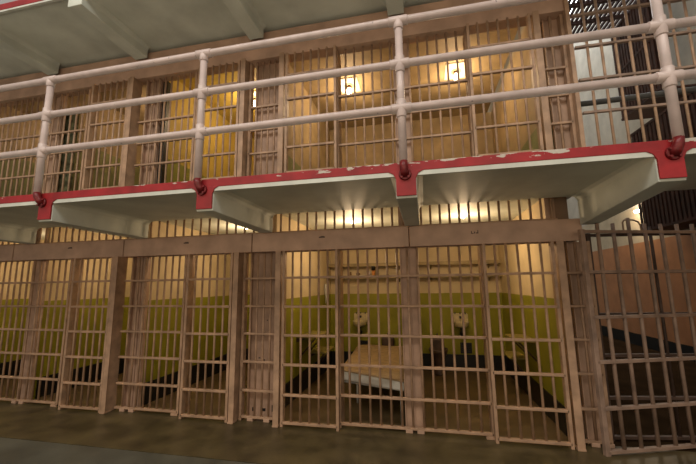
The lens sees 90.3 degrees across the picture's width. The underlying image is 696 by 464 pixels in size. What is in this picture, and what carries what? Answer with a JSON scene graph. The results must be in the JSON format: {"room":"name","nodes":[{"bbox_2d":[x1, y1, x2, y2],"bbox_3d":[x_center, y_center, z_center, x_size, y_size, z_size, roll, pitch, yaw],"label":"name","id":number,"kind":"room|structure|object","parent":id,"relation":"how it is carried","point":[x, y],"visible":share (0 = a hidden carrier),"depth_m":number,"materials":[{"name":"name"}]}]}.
{"room":"prison interior","nodes":[
{"label":"prison interior","id":0,"kind":"room"},
{"bbox_2d":[0,245,23,261],"bbox_3d":[-5.555,0.346,5.129,1.772,0.219,0.176,-3,-9,12],"label":"lintel beam","id":1,"kind":"structure","parent":0,"point":[6,252],"depth_m":4.89,"materials":[{"name":"metal"}]},
{"bbox_2d":[0,242,29,245],"bbox_3d":[-4.742,0.170,4.969,0.533,0.048,0.070,-3,-9,12],"label":"grille","id":2,"kind":"object","parent":1,"relation":"on","point":[2,244],"depth_m":4.96,"materials":[{"name":"metal"}]},
{"bbox_2d":[35,228,39,242],"bbox_3d":[-4.358,0.055,4.902,0.047,0.199,0.070,-3,-9,12],"label":"grille","id":3,"kind":"object","parent":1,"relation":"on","point":[37,238],"depth_m":4.93,"materials":[{"name":"metal"}]},
{"bbox_2d":[0,107,49,362],"bbox_3d":[-5.742,0.241,6.627,0.100,4.640,2.550,-3,-9,12],"label":"wall","id":4,"kind":"structure","parent":0,"point":[42,241],"depth_m":6.05,"materials":[{"name":"beige paint"}]},
{"bbox_2d":[0,359,20,379],"bbox_3d":[-5.654,2.401,6.304,0.012,0.270,2.488,-3,-9,12],"label":"baseboard","id":5,"kind":"structure","parent":4,"relation":"attached to","point":[14,361],"depth_m":5.90,"materials":[{"name":"black paint"}]},
{"bbox_2d":[9,101,52,119],"bbox_3d":[-4.952,-2.105,6.805,1.580,0.030,2.550,-3,-9,12],"label":"ceiling","id":6,"kind":"structure","parent":0,"point":[41,102],"depth_m":6.09,"materials":[{"name":"beige paint"}]},
{"bbox_2d":[13,240,132,260],"bbox_3d":[-3.786,0.265,4.752,1.833,0.219,0.176,-3,-9,12],"label":"lintel beam","id":7,"kind":"structure","parent":0,"point":[95,249],"depth_m":4.67,"materials":[{"name":"metal"}]},
{"bbox_2d":[35,227,135,243],"bbox_3d":[-3.567,0.004,4.735,1.680,0.285,0.070,-3,-9,12],"label":"grille","id":8,"kind":"object","parent":7,"relation":"on","point":[53,229],"visible":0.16,"depth_m":4.75,"materials":[{"name":"metal"}]},
{"bbox_2d":[58,257,113,412],"bbox_3d":[-3.290,1.265,4.389,0.629,1.875,0.065,-3,-9,12],"label":"door","id":9,"kind":"structure","parent":7,"relation":"attached to","point":[73,293],"depth_m":4.37,"materials":[{"name":"paint"}]},
{"bbox_2d":[33,94,142,398],"bbox_3d":[-4.101,0.166,6.277,0.100,4.640,2.550,-3,-9,12],"label":"wall","id":10,"kind":"structure","parent":0,"point":[69,233],"depth_m":5.57,"materials":[{"name":"beige paint"}]},
{"bbox_2d":[57,114,79,191],"bbox_3d":[-4.209,-1.056,5.191,0.230,1.650,0.030,-3,-9,12],"label":"strip","id":11,"kind":"object","parent":10,"relation":"hanging from","point":[74,115],"visible":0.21,"depth_m":5.18,"materials":[{"name":"beige metal"}]},
{"bbox_2d":[35,358,124,398],"bbox_3d":[-4.013,2.326,5.954,0.012,0.270,2.488,-3,-9,12],"label":"baseboard","id":12,"kind":"structure","parent":10,"relation":"attached to","point":[121,362],"depth_m":5.34,"materials":[{"name":"black paint"}]},
{"bbox_2d":[88,85,146,124],"bbox_3d":[-3.301,-2.180,6.453,1.600,0.030,2.550,-3,-9,12],"label":"ceiling","id":13,"kind":"structure","parent":0,"point":[142,109],"depth_m":5.77,"materials":[{"name":"beige paint"}]},
{"bbox_2d":[141,80,234,397],"bbox_3d":[-2.439,0.089,5.923,0.100,4.640,2.550,-3,-9,12],"label":"wall","id":14,"kind":"structure","parent":0,"point":[179,232],"depth_m":5.46,"materials":[{"name":"beige paint"}]},
{"bbox_2d":[141,354,226,404],"bbox_3d":[-2.352,2.249,5.599,0.012,0.270,2.488,-3,-9,12],"label":"baseboard","id":15,"kind":"structure","parent":14,"relation":"attached to","point":[224,357],"depth_m":5.01,"materials":[{"name":"black paint"}]},
{"bbox_2d":[123,234,257,256],"bbox_3d":[-2.004,0.183,4.372,1.800,0.219,0.176,-3,-9,12],"label":"lintel beam","id":16,"kind":"structure","parent":0,"point":[242,243],"depth_m":4.29,"materials":[{"name":"metal"}]},
{"bbox_2d":[145,218,260,238],"bbox_3d":[-1.847,-0.075,4.369,1.800,0.285,0.070,-3,-9,12],"label":"grille","id":17,"kind":"object","parent":16,"relation":"on","point":[218,220],"visible":0.26,"depth_m":4.36,"materials":[{"name":"metal"}]},
{"bbox_2d":[179,253,233,422],"bbox_3d":[-1.634,1.189,4.036,0.608,1.875,0.065,-3,-9,12],"label":"door","id":18,"kind":"structure","parent":16,"relation":"attached to","point":[189,279],"depth_m":4.01,"materials":[{"name":"paint"}]},
{"bbox_2d":[179,68,255,137],"bbox_3d":[-1.581,-2.259,6.086,1.720,0.030,2.550,-3,-9,12],"label":"ceiling","id":19,"kind":"structure","parent":0,"point":[229,74],"depth_m":5.81,"materials":[{"name":"beige paint"}]},
{"bbox_2d":[0,0,563,107],"bbox_3d":[-2.936,-2.301,4.903,10.830,0.330,0.245,-3,-9,12],"label":"header beam","id":20,"kind":"structure","parent":0,"point":[552,8],"depth_m":4.36,"materials":[{"name":"metal"}]},
{"bbox_2d":[42,95,65,192],"bbox_3d":[-4.365,-1.154,5.131,0.196,1.830,0.050,-3,-9,12],"label":"plate","id":21,"kind":"object","parent":20,"relation":"on","point":[64,96],"visible":0.22,"depth_m":5.14,"materials":[{"name":"paint"}]},
{"bbox_2d":[81,78,129,189],"bbox_3d":[-3.323,-1.210,4.768,0.629,1.847,0.065,-3,-9,12],"label":"door","id":22,"kind":"structure","parent":20,"relation":"attached to","point":[91,125],"depth_m":4.77,"materials":[{"name":"paint"}]},
{"bbox_2d":[0,0,443,78],"bbox_3d":[-1.704,-2.612,4.097,13.600,0.230,1.050,-3,-9,12],"label":"ceiling","id":23,"kind":"structure","parent":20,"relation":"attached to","point":[47,37],"depth_m":4.29,"materials":[{"name":"paint"}]},
{"bbox_2d":[284,45,337,172],"bbox_3d":[-0.447,-1.342,4.154,0.646,1.847,0.065,-3,-9,12],"label":"door","id":24,"kind":"structure","parent":20,"relation":"attached to","point":[287,66],"depth_m":4.15,"materials":[{"name":"paint"}]},
{"bbox_2d":[465,13,543,155],"bbox_3d":[1.665,-1.439,3.704,0.662,1.847,0.065,-3,-9,12],"label":"door","id":25,"kind":"structure","parent":20,"relation":"attached to","point":[532,67],"depth_m":3.69,"materials":[{"name":"paint"}]},
{"bbox_2d":[273,65,330,383],"bbox_3d":[-0.661,0.008,5.544,0.100,4.640,2.550,-3,-9,12],"label":"wall","id":26,"kind":"structure","parent":0,"point":[276,220],"depth_m":5.26,"materials":[{"name":"beige paint"}]},
{"bbox_2d":[285,351,331,406],"bbox_3d":[-0.574,2.168,5.220,0.012,0.270,2.488,-3,-9,12],"label":"baseboard","id":27,"kind":"structure","parent":26,"relation":"attached to","point":[314,374],"depth_m":4.99,"materials":[{"name":"black paint"}]},
{"bbox_2d":[296,331,326,354],"bbox_3d":[-0.498,1.626,5.001,0.300,0.307,0.600,-3,-9,12],"label":"folding table","id":28,"kind":"object","parent":26,"relation":"attached to","point":[312,332],"visible":0.47,"depth_m":4.95,"materials":[{"name":"paint"}]},
{"bbox_2d":[311,346,333,371],"bbox_3d":[-0.407,1.993,5.423,0.270,0.307,0.500,-3,-9,12],"label":"folding stool","id":29,"kind":"object","parent":26,"relation":"attached to","point":[323,349],"visible":0.73,"depth_m":5.33,"materials":[{"name":"paint"}]},
{"bbox_2d":[324,284,326,302],"bbox_3d":[-0.393,1.103,6.176,0.058,0.342,0.057,1,-9,-10],"label":"rag","id":30,"kind":"object","parent":26,"relation":"hanging from","point":[325,286],"visible":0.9,"depth_m":6.16,"materials":[{"name":"beige fabric"}]},
{"bbox_2d":[41,197,570,239],"bbox_3d":[-4.093,0.014,6.247,13.800,0.150,2.850,-3,-9,12],"label":"floor","id":31,"kind":"structure","parent":0,"point":[524,202],"depth_m":4.75,"materials":[{"name":"paint"}]},
{"bbox_2d":[0,89,100,196],"bbox_3d":[-4.990,-1.111,5.267,2.586,1.847,0.170,-3,-9,12],"label":"screen","id":32,"kind":"object","parent":31,"relation":"on","point":[80,130],"visible":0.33,"depth_m":5.10,"materials":[{"name":"paint"}]},
{"bbox_2d":[120,76,142,186],"bbox_3d":[-2.960,-1.235,4.728,0.064,1.830,0.165,-3,-9,12],"label":"post","id":33,"kind":"object","parent":31,"relation":"on","point":[135,86],"visible":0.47,"depth_m":4.71,"materials":[{"name":"metal"}]},
{"bbox_2d":[141,80,163,184],"bbox_3d":[-2.709,-1.230,4.778,0.216,1.830,0.050,-3,-9,12],"label":"plate","id":34,"kind":"object","parent":31,"relation":"on","point":[149,179],"visible":0.49,"depth_m":4.79,"materials":[{"name":"paint"}]},
{"bbox_2d":[156,81,170,183],"bbox_3d":[-2.557,-1.226,4.785,0.067,1.820,0.060,-3,-9,12],"label":"upright","id":35,"kind":"object","parent":31,"relation":"on","point":[163,159],"visible":0.43,"depth_m":4.79,"materials":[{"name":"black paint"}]},
{"bbox_2d":[134,72,197,184],"bbox_3d":[-2.447,-1.228,4.725,0.897,1.847,0.170,-3,-9,12],"label":"screen","id":36,"kind":"object","parent":31,"relation":"on","point":[193,115],"visible":0.38,"depth_m":4.66,"materials":[{"name":"paint"}]},
{"bbox_2d":[192,60,240,180],"bbox_3d":[-1.666,-1.286,4.415,0.608,1.847,0.065,-3,-9,12],"label":"door","id":37,"kind":"structure","parent":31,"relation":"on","point":[231,106],"depth_m":4.39,"materials":[{"name":"paint"}]},
{"bbox_2d":[237,58,249,176],"bbox_3d":[-1.313,-1.310,4.377,0.064,1.830,0.165,-3,-9,12],"label":"post","id":38,"kind":"object","parent":31,"relation":"on","point":[245,66],"visible":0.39,"depth_m":4.34,"materials":[{"name":"metal"}]},
{"bbox_2d":[246,60,277,175],"bbox_3d":[-1.045,-1.300,4.378,0.448,1.847,0.075,-3,-9,12],"label":"screen","id":39,"kind":"object","parent":31,"relation":"on","point":[250,154],"visible":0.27,"depth_m":4.38,"materials":[{"name":"paint"}]},
{"bbox_2d":[255,63,278,174],"bbox_3d":[-1.023,-1.308,4.419,0.330,1.830,0.050,-3,-9,12],"label":"plate","id":40,"kind":"object","parent":31,"relation":"on","point":[259,100],"visible":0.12,"depth_m":4.44,"materials":[{"name":"paint"}]},
{"bbox_2d":[277,52,285,172],"bbox_3d":[-0.806,-1.337,4.243,0.064,1.830,0.115,-3,-9,12],"label":"post","id":41,"kind":"object","parent":31,"relation":"on","point":[282,58],"visible":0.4,"depth_m":4.21,"materials":[{"name":"metal"}]},
{"bbox_2d":[0,137,695,243],"bbox_3d":[-1.688,-0.159,3.643,13.600,0.361,1.209,-3,-9,12],"label":"gallery","id":42,"kind":"object","parent":31,"relation":"attached to","point":[606,181],"visible":0.9,"depth_m":3.03,"materials":[{"name":"paint"}]},
{"bbox_2d":[0,0,695,207],"bbox_3d":[-1.831,-0.949,3.147,13.600,1.344,0.094,-3,-9,12],"label":"guard railing","id":43,"kind":"object","parent":42,"relation":"attached to","point":[660,26],"visible":1,"depth_m":2.72,"materials":[{"name":"metal"}]},
{"bbox_2d":[562,0,695,146],"bbox_3d":[3.633,-1.564,3.318,2.660,2.182,0.080,-3,-9,12],"label":"gate","id":44,"kind":"object","parent":42,"relation":"on","point":[578,113],"visible":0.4,"depth_m":3.50,"materials":[{"name":"metal"}]},
{"bbox_2d":[392,43,411,162],"bbox_3d":[0.645,-1.384,4.063,0.191,1.830,0.050,-3,-9,12],"label":"plate","id":45,"kind":"object","parent":31,"relation":"on","point":[406,82],"visible":0.16,"depth_m":4.07,"materials":[{"name":"paint"}]},
{"bbox_2d":[337,29,473,167],"bbox_3d":[0.632,-1.369,4.069,1.554,1.847,0.170,-3,-9,12],"label":"screen","id":46,"kind":"object","parent":31,"relation":"on","point":[448,82],"visible":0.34,"depth_m":4.00,"materials":[{"name":"paint"}]},
{"bbox_2d":[531,10,552,149],"bbox_3d":[2.037,-1.468,3.637,0.064,1.830,0.115,-3,-9,12],"label":"post","id":47,"kind":"object","parent":31,"relation":"on","point":[535,22],"visible":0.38,"depth_m":3.61,"materials":[{"name":"metal"}]},
{"bbox_2d":[541,19,571,148],"bbox_3d":[2.273,-1.459,3.716,0.196,1.830,0.050,-3,-9,12],"label":"plate","id":48,"kind":"object","parent":31,"relation":"on","point":[544,24],"visible":0.3,"depth_m":3.74,"materials":[{"name":"paint"}]},
{"bbox_2d":[539,14,577,149],"bbox_3d":[2.223,-1.450,3.681,0.257,1.847,0.075,-3,-9,12],"label":"screen","id":49,"kind":"object","parent":31,"relation":"on","point":[564,67],"visible":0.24,"depth_m":3.65,"materials":[{"name":"paint"}]},
{"bbox_2d":[252,227,409,252],"bbox_3d":[-0.223,0.101,3.992,1.829,0.219,0.176,-3,-9,12],"label":"lintel beam","id":50,"kind":"structure","parent":0,"point":[390,237],"depth_m":3.90,"materials":[{"name":"metal"}]},
{"bbox_2d":[280,249,339,431],"bbox_3d":[-0.414,1.133,3.776,0.646,1.875,0.065,-3,-9,12],"label":"door","id":51,"kind":"structure","parent":50,"relation":"attached to","point":[284,335],"depth_m":3.74,"materials":[{"name":"paint"}]},
{"bbox_2d":[270,207,406,232],"bbox_3d":[-0.152,-0.152,4.007,1.630,0.285,0.070,-3,-9,12],"label":"grille","id":52,"kind":"object","parent":50,"relation":"on","point":[400,219],"visible":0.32,"depth_m":3.95,"materials":[{"name":"metal"}]},
{"bbox_2d":[290,47,394,129],"bbox_3d":[0.114,-2.337,5.725,1.550,0.030,2.550,-3,-9,12],"label":"ceiling","id":53,"kind":"structure","parent":0,"point":[385,51],"depth_m":5.55,"materials":[{"name":"beige paint"}]},
{"bbox_2d":[341,77,360,93],"bbox_3d":[0.018,-2.265,5.523,0.320,0.170,0.400,-3,-9,12],"label":"lamp","id":54,"kind":"object","parent":53,"relation":"attached to","point":[350,81],"visible":0.71,"depth_m":5.50,"materials":[{"name":"white glass"}]},
{"bbox_2d":[0,336,695,463],"bbox_3d":[-0.633,2.327,4.698,21.000,0.200,20.000,-3,-9,12],"label":"floor","id":55,"kind":"structure","parent":0,"point":[256,441],"depth_m":3.54,"materials":[{"name":"brown concrete"}]},
{"bbox_2d":[11,260,46,403],"bbox_3d":[-4.339,1.328,4.722,0.196,1.878,0.110,-3,-9,12],"label":"plate","id":56,"kind":"object","parent":55,"relation":"on","point":[44,261],"visible":0.57,"depth_m":4.74,"materials":[{"name":"paint"}]},
{"bbox_2d":[0,259,83,406],"bbox_3d":[-4.958,1.362,4.882,2.586,1.875,0.185,-3,-9,12],"label":"bars","id":57,"kind":"object","parent":55,"relation":"on","point":[51,402],"visible":0.75,"depth_m":4.65,"materials":[{"name":"paint"}]},
{"bbox_2d":[99,256,127,413],"bbox_3d":[-2.928,1.252,4.343,0.068,1.878,0.175,-3,-9,12],"label":"post","id":58,"kind":"object","parent":55,"relation":"on","point":[118,286],"visible":0.98,"depth_m":4.32,"materials":[{"name":"metal"}]},
{"bbox_2d":[119,257,150,411],"bbox_3d":[-2.683,1.252,4.369,0.216,1.878,0.110,-3,-9,12],"label":"plate","id":59,"kind":"object","parent":55,"relation":"on","point":[142,270],"visible":0.73,"depth_m":4.39,"materials":[{"name":"paint"}]},
{"bbox_2d":[114,255,195,415],"bbox_3d":[-2.416,1.246,4.340,0.897,1.875,0.185,-3,-9,12],"label":"screen","id":60,"kind":"object","parent":55,"relation":"on","point":[130,383],"visible":0.94,"depth_m":4.26,"materials":[{"name":"paint"}]},
{"bbox_2d":[227,252,243,423],"bbox_3d":[-1.282,1.176,3.992,0.068,1.878,0.175,-3,-9,12],"label":"post","id":61,"kind":"object","parent":55,"relation":"on","point":[237,292],"visible":0.91,"depth_m":3.94,"materials":[{"name":"metal"}]},
{"bbox_2d":[238,252,274,419],"bbox_3d":[-1.012,1.175,4.000,0.448,1.875,0.075,-3,-9,12],"label":"screen","id":62,"kind":"object","parent":55,"relation":"on","point":[244,333],"visible":0.63,"depth_m":3.98,"materials":[{"name":"paint"}]},
{"bbox_2d":[247,252,275,422],"bbox_3d":[-0.997,1.175,4.009,0.330,1.878,0.110,-3,-9,12],"label":"plate","id":63,"kind":"object","parent":55,"relation":"on","point":[261,256],"visible":0.41,"depth_m":4.04,"materials":[{"name":"paint"}]},
{"bbox_2d":[272,251,282,427],"bbox_3d":[-0.774,1.149,3.858,0.068,1.878,0.125,-3,-9,12],"label":"post","id":64,"kind":"object","parent":55,"relation":"on","point":[279,254],"visible":0.88,"depth_m":3.81,"materials":[{"name":"metal"}]},
{"bbox_2d":[344,371,403,408],"bbox_3d":[0.391,1.972,4.717,0.750,0.479,2.071,-2,-9,9],"label":"cot","id":65,"kind":"object","parent":55,"relation":"on","point":[385,384],"visible":0.17,"depth_m":3.89,"materials":[{"name":"metal"}]},
{"bbox_2d":[344,345,403,381],"bbox_3d":[0.388,1.742,4.753,0.750,0.047,2.075,-2,-9,9],"label":"blanket","id":66,"kind":"object","parent":65,"relation":"on","point":[363,348],"visible":0.66,"depth_m":4.63,"materials":[{"name":"fabric"}]},
{"bbox_2d":[382,333,393,345],"bbox_3d":[0.679,2.094,6.007,0.315,0.621,0.480,-3,-9,12],"label":"toilet","id":67,"kind":"object","parent":55,"relation":"on","point":[384,339],"visible":0.15,"depth_m":6.16,"materials":[{"name":"metal"}]},
{"bbox_2d":[399,248,424,433],"bbox_3d":[0.671,1.099,3.654,0.191,1.878,0.110,-3,-9,12],"label":"plate","id":68,"kind":"object","parent":55,"relation":"on","point":[417,387],"visible":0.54,"depth_m":3.68,"materials":[{"name":"paint"}]},
{"bbox_2d":[339,245,494,439],"bbox_3d":[0.663,1.105,3.683,1.554,1.875,0.185,-3,-9,12],"label":"bars","id":69,"kind":"object","parent":55,"relation":"on","point":[490,435],"visible":0.85,"depth_m":3.60,"materials":[{"name":"paint"}]},
{"bbox_2d":[429,333,447,375],"bbox_3d":[1.525,2.055,5.827,0.315,0.621,0.480,-3,-9,12],"label":"toilet","id":70,"kind":"object","parent":55,"relation":"on","point":[437,348],"visible":0.6,"depth_m":5.69,"materials":[{"name":"ceramic"}]},
{"bbox_2d":[554,240,586,451],"bbox_3d":[2.069,1.018,3.252,0.068,1.878,0.125,-3,-9,12],"label":"post","id":71,"kind":"object","parent":55,"relation":"on","point":[576,411],"visible":0.86,"depth_m":3.21,"materials":[{"name":"metal"}]},
{"bbox_2d":[564,241,613,445],"bbox_3d":[2.256,1.025,3.303,0.257,1.875,0.075,-3,-9,12],"label":"screen","id":72,"kind":"object","parent":55,"relation":"on","point":[577,272],"visible":0.34,"depth_m":3.25,"materials":[{"name":"paint"}]},
{"bbox_2d":[565,242,614,448],"bbox_3d":[2.300,1.024,3.306,0.196,1.878,0.110,-3,-9,12],"label":"plate","id":73,"kind":"object","parent":55,"relation":"on","point":[584,386],"visible":0.47,"depth_m":3.33,"materials":[{"name":"paint"}]},
{"bbox_2d":[578,218,695,456],"bbox_3d":[2.922,0.896,3.212,1.472,2.085,0.040,0,-9,-7],"label":"gate","id":74,"kind":"object","parent":55,"relation":"on","point":[586,272],"visible":1,"depth_m":3.16,"materials":[{"name":"metal"}]},
{"bbox_2d":[585,226,695,440],"bbox_3d":[3.332,0.942,3.366,1.772,2.030,0.041,-1,-9,3],"label":"gate","id":75,"kind":"object","parent":55,"relation":"on","point":[588,236],"visible":0.4,"depth_m":3.34,"materials":[{"name":"metal"}]},
{"bbox_2d":[246,112,505,355],"bbox_3d":[0.270,0.170,6.686,5.070,4.640,0.100,-3,-9,12],"label":"wall","id":76,"kind":"structure","parent":0,"point":[464,250],"depth_m":6.40,"materials":[{"name":"beige paint"}]},
{"bbox_2d":[332,351,353,364],"bbox_3d":[0.443,2.315,6.268,1.550,0.270,0.012,-3,-9,12],"label":"baseboard","id":77,"kind":"structure","parent":76,"relation":"attached to","point":[333,352],"depth_m":6.40,"materials":[{"name":"black paint"}]},
{"bbox_2d":[353,312,367,333],"bbox_3d":[0.219,1.672,6.289,0.264,0.412,0.260,-3,-9,12],"label":"basin","id":78,"kind":"object","parent":76,"relation":"attached to","point":[363,316],"visible":0.7,"depth_m":6.37,"materials":[{"name":"beige ceramic"}]},
{"bbox_2d":[360,340,367,344],"bbox_3d":[0.288,2.079,6.335,0.190,0.180,0.018,-3,-9,12],"label":"air vent","id":79,"kind":"object","parent":76,"relation":"in","point":[362,342],"visible":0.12,"depth_m":6.34,"materials":[{"name":"black metal"}]},
{"bbox_2d":[329,262,399,270],"bbox_3d":[0.401,0.650,6.427,1.510,0.130,0.205,-3,-9,12],"label":"wall shelf","id":80,"kind":"object","parent":76,"relation":"attached to","point":[394,263],"visible":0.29,"depth_m":6.35,"materials":[{"name":"paint"}]},
{"bbox_2d":[329,275,399,282],"bbox_3d":[0.404,0.867,6.394,1.510,0.130,0.205,-3,-9,12],"label":"wall shelf","id":81,"kind":"object","parent":76,"relation":"attached to","point":[359,275],"visible":0.12,"depth_m":6.33,"materials":[{"name":"paint"}]},
{"bbox_2d":[371,266,374,274],"bbox_3d":[0.465,0.702,6.356,0.072,0.185,0.072,-3,-9,12],"label":"bottle","id":82,"kind":"object","parent":81,"relation":"on","point":[372,267],"visible":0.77,"depth_m":6.33,"materials":[{"name":"orange plastic"}]},
{"bbox_2d":[419,260,501,268],"bbox_3d":[1.964,0.578,6.094,1.410,0.130,0.205,-3,-9,12],"label":"wall shelf","id":83,"kind":"object","parent":76,"relation":"attached to","point":[488,262],"visible":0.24,"depth_m":6.02,"materials":[{"name":"paint"}]},
{"bbox_2d":[453,312,468,335],"bbox_3d":[1.938,1.593,5.923,0.264,0.412,0.260,-3,-9,12],"label":"basin","id":84,"kind":"object","parent":76,"relation":"attached to","point":[457,317],"visible":0.77,"depth_m":6.01,"materials":[{"name":"beige ceramic"}]},
{"bbox_2d":[419,273,502,281],"bbox_3d":[1.967,0.796,6.061,1.410,0.130,0.205,-3,-9,12],"label":"wall shelf","id":85,"kind":"object","parent":76,"relation":"attached to","point":[489,276],"visible":0.12,"depth_m":5.97,"materials":[{"name":"paint"}]},
{"bbox_2d":[423,353,506,371],"bbox_3d":[1.982,2.244,5.940,1.400,0.270,0.012,-3,-9,12],"label":"baseboard","id":86,"kind":"structure","parent":76,"relation":"attached to","point":[471,359],"depth_m":5.92,"materials":[{"name":"black paint"}]},
{"bbox_2d":[460,342,471,353],"bbox_3d":[2.037,1.999,5.962,0.190,0.180,0.018,-3,-9,12],"label":"air vent","id":87,"kind":"object","parent":76,"relation":"in","point":[468,345],"visible":0.94,"depth_m":5.95,"materials":[{"name":"black metal"}]},
{"bbox_2d":[409,27,517,120],"bbox_3d":[1.653,-2.408,5.397,1.400,0.030,2.550,-3,-9,12],"label":"ceiling","id":88,"kind":"structure","parent":0,"point":[503,33],"depth_m":5.21,"materials":[{"name":"beige paint"}]},
{"bbox_2d":[444,62,464,79],"bbox_3d":[1.620,-2.339,5.181,0.320,0.170,0.400,-3,-9,12],"label":"lamp","id":89,"kind":"object","parent":88,"relation":"attached to","point":[452,66],"visible":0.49,"depth_m":5.16,"materials":[{"name":"white glass"}]},
{"bbox_2d":[409,218,581,247],"bbox_3d":[1.490,0.023,3.628,1.661,0.219,0.173,-3,-9,12],"label":"lintel beam","id":90,"kind":"structure","parent":0,"point":[543,231],"depth_m":3.54,"materials":[{"name":"metal"}]},
{"bbox_2d":[408,198,557,226],"bbox_3d":[1.387,-0.223,3.679,1.480,0.285,0.070,-3,-9,12],"label":"grille","id":91,"kind":"object","parent":90,"relation":"on","point":[549,207],"visible":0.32,"depth_m":3.60,"materials":[{"name":"metal"}]},
{"bbox_2d":[481,241,574,449],"bbox_3d":[1.698,1.036,3.326,0.662,1.875,0.065,-3,-9,12],"label":"door","id":92,"kind":"structure","parent":90,"relation":"attached to","point":[560,340],"depth_m":3.29,"materials":[{"name":"paint"}]},
{"bbox_2d":[498,198,564,405],"bbox_3d":[2.411,0.920,4.731,0.060,2.510,2.550,-3,-9,12],"label":"wall partition","id":93,"kind":"structure","parent":0,"point":[534,248],"depth_m":4.24,"materials":[{"name":"paint"}]},
{"bbox_2d":[504,351,526,375],"bbox_3d":[2.358,1.866,4.833,0.270,0.307,0.500,-3,-9,12],"label":"folding stool","id":94,"kind":"object","parent":93,"relation":"attached to","point":[509,354],"visible":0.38,"depth_m":4.76,"materials":[{"name":"paint"}]},
{"bbox_2d":[505,334,537,362],"bbox_3d":[2.238,1.501,4.418,0.300,0.307,0.600,-3,-9,12],"label":"folding table","id":95,"kind":"object","parent":93,"relation":"attached to","point":[518,343],"visible":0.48,"depth_m":4.41,"materials":[{"name":"paint"}]},
{"bbox_2d":[506,356,567,435],"bbox_3d":[2.394,2.032,4.587,0.012,0.270,2.488,-3,-9,12],"label":"baseboard","id":96,"kind":"structure","parent":93,"relation":"attached to","point":[522,379],"depth_m":4.13,"materials":[{"name":"black paint"}]},
{"bbox_2d":[488,24,585,438],"bbox_3d":[2.854,-2.047,6.967,0.140,9.040,6.200,-3,-9,12],"label":"wall","id":97,"kind":"structure","parent":0,"point":[524,144],"depth_m":4.61,"materials":[{"name":"beige paint"}]},
{"bbox_2d":[567,0,695,361],"bbox_3d":[6.486,-3.017,7.555,0.200,11.040,13.000,-3,-9,12],"label":"wall","id":98,"kind":"structure","parent":0,"point":[589,124],"depth_m":8.15,"materials":[{"name":"white paint"}]},
{"bbox_2d":[568,0,650,33],"bbox_3d":[5.186,-4.639,6.822,1.910,0.120,2.160,-3,-9,12],"label":"overhead grating","id":99,"kind":"object","parent":98,"relation":"attached to","point":[589,21],"visible":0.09,"depth_m":7.29,"materials":[{"name":"black metal"}]},
{"bbox_2d":[581,86,695,106],"bbox_3d":[4.034,-1.701,4.172,3.302,0.149,0.069,-3,-9,12],"label":"pipe","id":100,"kind":"object","parent":98,"relation":"attached to","point":[688,89],"visible":0.39,"depth_m":4.26,"materials":[{"name":"grey metal"}]},
{"bbox_2d":[611,0,695,120],"bbox_3d":[5.863,-3.384,6.702,0.630,1.965,1.220,-3,-9,12],"label":"stair landing","id":101,"kind":"structure","parent":98,"relation":"attached to","point":[633,16],"depth_m":6.65,"materials":[{"name":"black metal"}]},
{"bbox_2d":[630,92,695,229],"bbox_3d":[5.713,-1.175,5.524,0.630,1.965,2.680,-3,-9,12],"label":"stair landing","id":102,"kind":"structure","parent":98,"relation":"attached to","point":[666,208],"depth_m":5.97,"materials":[{"name":"black metal"}]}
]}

